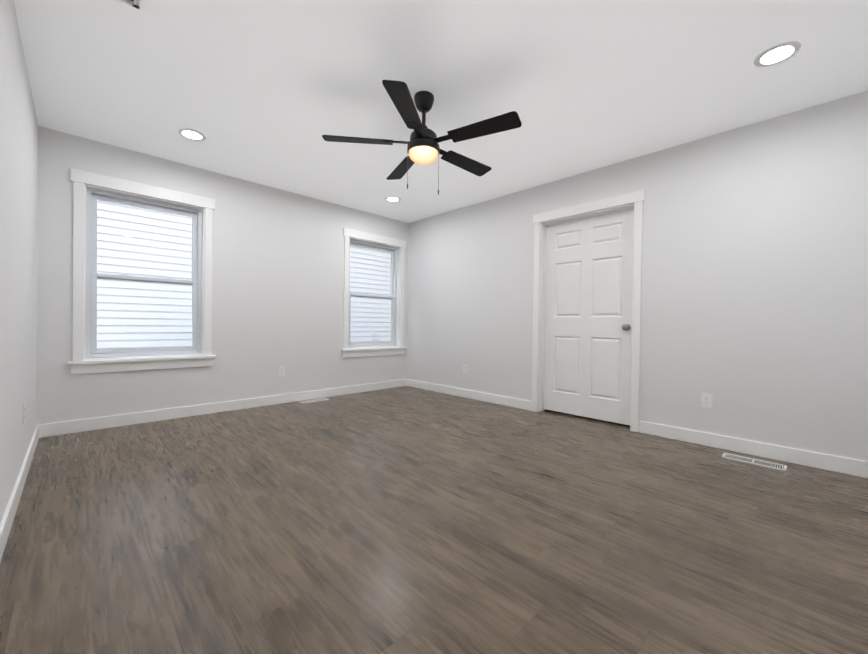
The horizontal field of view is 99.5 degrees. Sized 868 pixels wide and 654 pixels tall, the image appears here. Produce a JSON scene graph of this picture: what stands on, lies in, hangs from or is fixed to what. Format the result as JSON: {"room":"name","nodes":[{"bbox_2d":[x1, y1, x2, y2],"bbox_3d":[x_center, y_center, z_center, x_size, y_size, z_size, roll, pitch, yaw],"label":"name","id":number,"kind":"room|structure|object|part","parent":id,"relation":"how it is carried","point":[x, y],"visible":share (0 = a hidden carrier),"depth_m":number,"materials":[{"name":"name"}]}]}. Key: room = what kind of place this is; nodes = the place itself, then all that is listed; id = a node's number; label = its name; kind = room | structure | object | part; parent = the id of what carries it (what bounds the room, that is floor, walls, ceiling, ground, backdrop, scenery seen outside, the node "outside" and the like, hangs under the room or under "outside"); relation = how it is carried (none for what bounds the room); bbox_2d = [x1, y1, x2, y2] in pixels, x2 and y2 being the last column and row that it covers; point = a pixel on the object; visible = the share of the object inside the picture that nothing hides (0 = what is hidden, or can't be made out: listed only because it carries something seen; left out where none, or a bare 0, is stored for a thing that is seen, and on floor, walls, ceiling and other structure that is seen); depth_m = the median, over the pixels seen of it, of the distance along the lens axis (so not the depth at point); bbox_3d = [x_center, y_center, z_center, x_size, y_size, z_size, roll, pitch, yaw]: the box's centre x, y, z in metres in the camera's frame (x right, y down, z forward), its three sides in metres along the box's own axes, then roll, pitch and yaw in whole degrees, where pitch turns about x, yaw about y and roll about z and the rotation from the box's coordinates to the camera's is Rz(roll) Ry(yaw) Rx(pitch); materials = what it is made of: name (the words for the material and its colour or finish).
{"room":"empty bedroom","nodes":[
{"label":"empty bedroom","id":0,"kind":"room"},
{"bbox_2d":[0,0,37,523],"bbox_3d":[-1.492,-0.318,1.111,0.150,2.460,5.140,0,1,-44],"label":"wall","id":1,"kind":"structure","parent":0,"point":[18,232],"depth_m":1.86,"materials":[{"name":"paint"}]},
{"bbox_2d":[0,424,43,561],"bbox_3d":[-1.449,0.861,1.178,0.014,0.103,4.840,0,1,-44],"label":"baseboard","id":2,"kind":"structure","parent":1,"relation":"attached to","point":[8,517],"depth_m":1.82,"materials":[{"name":"white paint"}]},
{"bbox_2d":[37,126,408,424],"bbox_3d":[-1.815,-0.347,4.282,3.817,2.460,0.150,0,1,-44],"label":"wall","id":3,"kind":"structure","parent":0,"point":[277,278],"depth_m":3.89,"materials":[{"name":"paint"}]},
{"bbox_2d":[67,168,215,374],"bbox_3d":[-2.659,-0.453,3.421,1.068,1.691,0.190,0,1,-44],"label":"window","id":4,"kind":"structure","parent":3,"relation":"in","point":[142,272],"depth_m":3.32,"materials":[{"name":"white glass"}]},
{"bbox_3d":[-2.696,-0.456,3.459,0.850,1.457,0.085,0,1,-44],"label":"vinyl window frame","id":5,"kind":"part","parent":4,"relation":"part of","materials":[{"name":"white plastic"}]},
{"bbox_3d":[-2.685,-0.118,3.446,0.785,0.696,0.034,0,1,-44],"label":"window sash","id":6,"kind":"part","parent":4,"relation":"part of","materials":[{"name":"white plastic"}]},
{"bbox_3d":[-2.700,-0.789,3.465,0.785,0.726,0.030,0,1,-44],"label":"window sash","id":7,"kind":"part","parent":4,"relation":"part of","materials":[{"name":"white plastic"}]},
{"bbox_2d":[102,196,188,278],"bbox_3d":[-2.679,-0.806,3.444,0.645,0.680,0.030,0,1,-44],"label":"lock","id":8,"kind":"object","parent":4,"relation":"attached to","point":[126,274],"visible":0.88,"depth_m":3.33,"materials":[{"name":"white plastic"}]},
{"bbox_2d":[44,379,407,436],"bbox_3d":[-1.762,0.833,4.243,3.787,0.103,0.014,0,1,-44],"label":"baseboard","id":9,"kind":"structure","parent":3,"relation":"attached to","point":[74,426],"depth_m":3.66,"materials":[{"name":"white paint"}]},
{"bbox_2d":[279,366,284,376],"bbox_3d":[-1.760,0.514,4.243,0.070,0.115,0.008,0,1,-44],"label":"electrical outlet","id":10,"kind":"object","parent":3,"relation":"attached to","point":[281,370],"visible":1,"depth_m":4.24,"materials":[{"name":"white plastic"}]},
{"bbox_2d":[341,228,405,357],"bbox_3d":[-0.854,-0.443,5.183,1.068,1.691,0.190,0,1,-44],"label":"window","id":11,"kind":"structure","parent":3,"relation":"in","point":[374,292],"depth_m":5.23,"materials":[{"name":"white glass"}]},
{"bbox_3d":[-0.880,-0.109,5.208,0.785,0.696,0.034,0,1,-44],"label":"window sash","id":12,"kind":"part","parent":11,"relation":"part of","materials":[{"name":"white plastic"}]},
{"bbox_3d":[-0.895,-0.780,5.227,0.785,0.726,0.030,0,1,-44],"label":"window sash","id":13,"kind":"part","parent":11,"relation":"part of","materials":[{"name":"white plastic"}]},
{"bbox_3d":[-0.890,-0.447,5.221,0.850,1.457,0.085,0,1,-44],"label":"vinyl window frame","id":14,"kind":"part","parent":11,"relation":"part of","materials":[{"name":"white plastic"}]},
{"bbox_2d":[0,386,867,653],"bbox_3d":[-0.089,0.979,2.507,4.117,0.120,5.140,0,1,-44],"label":"floor","id":15,"kind":"structure","parent":0,"point":[405,520],"depth_m":1.60,"materials":[{"name":"wood"}]},
{"bbox_2d":[298,398,329,403],"bbox_3d":[-1.440,0.885,4.415,0.340,0.004,0.128,0,1,-44],"label":"floor vent","id":16,"kind":"object","parent":15,"relation":"in","point":[313,400],"visible":0.98,"depth_m":4.41,"materials":[{"name":"white plastic"}]},
{"bbox_2d":[721,453,786,470],"bbox_3d":[2.251,0.946,2.588,0.128,0.004,0.340,0,1,-44],"label":"floor vent","id":17,"kind":"object","parent":15,"relation":"in","point":[756,461],"visible":1,"depth_m":2.58,"materials":[{"name":"white plastic"}]},
{"bbox_2d":[14,0,867,222],"bbox_3d":[-0.056,-1.601,2.486,4.117,0.120,5.140,0,1,-44],"label":"ceiling","id":18,"kind":"structure","parent":0,"point":[269,93],"depth_m":2.27,"materials":[{"name":"paint"}]},
{"bbox_2d":[121,0,139,8],"bbox_3d":[-1.508,-1.546,1.586,0.380,0.011,0.180,0,1,-44],"label":"ceiling vent","id":19,"kind":"object","parent":18,"relation":"in","point":[135,3],"visible":1,"depth_m":1.75,"materials":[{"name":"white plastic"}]},
{"bbox_2d":[178,128,205,140],"bbox_3d":[-1.972,-1.566,2.994,0.192,0.006,0.192,0,1,-44],"label":"recessed light","id":20,"kind":"object","parent":18,"relation":"in","point":[191,134],"visible":1,"depth_m":2.98,"materials":[{"name":"white paint"}]},
{"bbox_2d":[385,196,400,201],"bbox_3d":[-0.504,-1.559,4.483,0.192,0.006,0.192,0,1,-44],"label":"recessed light","id":21,"kind":"object","parent":18,"relation":"in","point":[392,199],"visible":1,"depth_m":4.48,"materials":[{"name":"white paint"}]},
{"bbox_2d":[322,80,521,194],"bbox_3d":[-0.036,-1.216,2.487,1.226,0.649,1.272,0,1,-44],"label":"fan","id":22,"kind":"object","parent":18,"relation":"hanging from","point":[423,147],"visible":1,"depth_m":2.37,"materials":[{"name":"metal"},{"name":"wood"},{"name":"glass"}]},
{"bbox_3d":[-0.450,-1.227,2.423,0.497,0.033,0.414,0,1,-44],"label":"blade","id":23,"kind":"part","parent":22,"relation":"part of","materials":[{"name":"black wood"}]},
{"bbox_3d":[-0.212,-1.227,2.810,0.271,0.033,0.564,0,1,-44],"label":"blade","id":24,"kind":"part","parent":22,"relation":"part of","materials":[{"name":"black wood"}]},
{"bbox_3d":[-0.140,-1.220,2.086,0.518,0.033,0.383,0,1,-44],"label":"blade","id":25,"kind":"part","parent":22,"relation":"part of","materials":[{"name":"black wood"}]},
{"bbox_3d":[-0.069,-1.353,2.460,0.216,0.374,0.216,0,1,-44],"label":"motor","id":26,"kind":"part","parent":22,"relation":"part of","materials":[{"name":"black metal"}]},
{"bbox_3d":[-0.071,-1.133,2.462,0.200,0.068,0.200,0,1,-44],"label":"lamp shade","id":27,"kind":"part","parent":22,"relation":"part of","materials":[{"name":"white glass"}]},
{"bbox_3d":[0.207,-1.221,2.702,0.579,0.033,0.132,0,1,-44],"label":"blade","id":28,"kind":"part","parent":22,"relation":"part of","materials":[{"name":"black wood"}]},
{"bbox_3d":[0.264,-1.217,2.291,0.234,0.033,0.572,0,1,-44],"label":"blade","id":29,"kind":"part","parent":22,"relation":"part of","materials":[{"name":"black wood"}]},
{"bbox_2d":[754,41,800,66],"bbox_3d":[1.903,-1.509,2.038,0.192,0.006,0.192,0,1,-44],"label":"recessed light","id":30,"kind":"object","parent":18,"relation":"in","point":[778,54],"visible":1,"depth_m":2.03,"materials":[{"name":"white paint"}]},
{"bbox_2d":[545,409,629,425],"bbox_3d":[1.835,-0.198,4.004,0.720,2.300,1.565,0,1,-44],"label":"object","id":31,"kind":"structure","parent":0,"point":[590,418],"depth_m":3.73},
{"bbox_2d":[407,91,867,461],"bbox_3d":[1.347,-0.304,3.882,0.150,2.460,5.140,0,1,-44],"label":"wall","id":32,"kind":"structure","parent":0,"point":[754,300],"depth_m":2.86,"materials":[{"name":"paint"}]},
{"bbox_2d":[463,364,466,373],"bbox_3d":[0.399,0.540,4.735,0.008,0.115,0.070,0,1,-44],"label":"electrical outlet","id":33,"kind":"object","parent":32,"relation":"attached to","point":[464,368],"visible":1,"depth_m":4.73,"materials":[{"name":"white plastic"}]},
{"bbox_2d":[408,379,531,410],"bbox_3d":[0.345,0.855,4.786,0.014,0.103,2.100,0,1,-44],"label":"baseboard","id":34,"kind":"structure","parent":32,"relation":"attached to","point":[502,400],"depth_m":4.61,"materials":[{"name":"white paint"}]},
{"bbox_2d":[531,190,644,431],"bbox_3d":[1.514,-0.144,3.693,0.173,2.148,1.101,0,1,-44],"label":"door unit","id":35,"kind":"structure","parent":32,"relation":"in","point":[587,276],"depth_m":3.68,"materials":[{"name":"white paint"}]},
{"bbox_3d":[1.782,0.004,3.413,0.071,0.066,0.066,0,1,-44],"label":"knob","id":36,"kind":"part","parent":35,"relation":"part of","materials":[{"name":"grey metal"}]},
{"bbox_2d":[701,393,711,408],"bbox_3d":[2.170,0.587,2.921,0.008,0.115,0.070,0,1,-44],"label":"electrical outlet","id":37,"kind":"object","parent":32,"relation":"attached to","point":[706,400],"visible":1,"depth_m":2.92,"materials":[{"name":"white plastic"}]},
{"bbox_2d":[639,421,867,477],"bbox_3d":[2.384,0.898,2.697,0.014,0.103,1.601,0,1,-44],"label":"baseboard","id":38,"kind":"structure","parent":32,"relation":"attached to","point":[854,467],"depth_m":2.67,"materials":[{"name":"white paint"}]},
{"label":"outside","id":39,"kind":"structure","parent":0,"visible":0},
{"bbox_2d":[97,200,390,347],"bbox_3d":[-2.453,-1.780,6.145,21.000,6.720,3.450,0,1,-44],"label":"siding","id":40,"kind":"structure","parent":39,"point":[169,258],"depth_m":5.90,"materials":[{"name":"plastic"}]}
]}

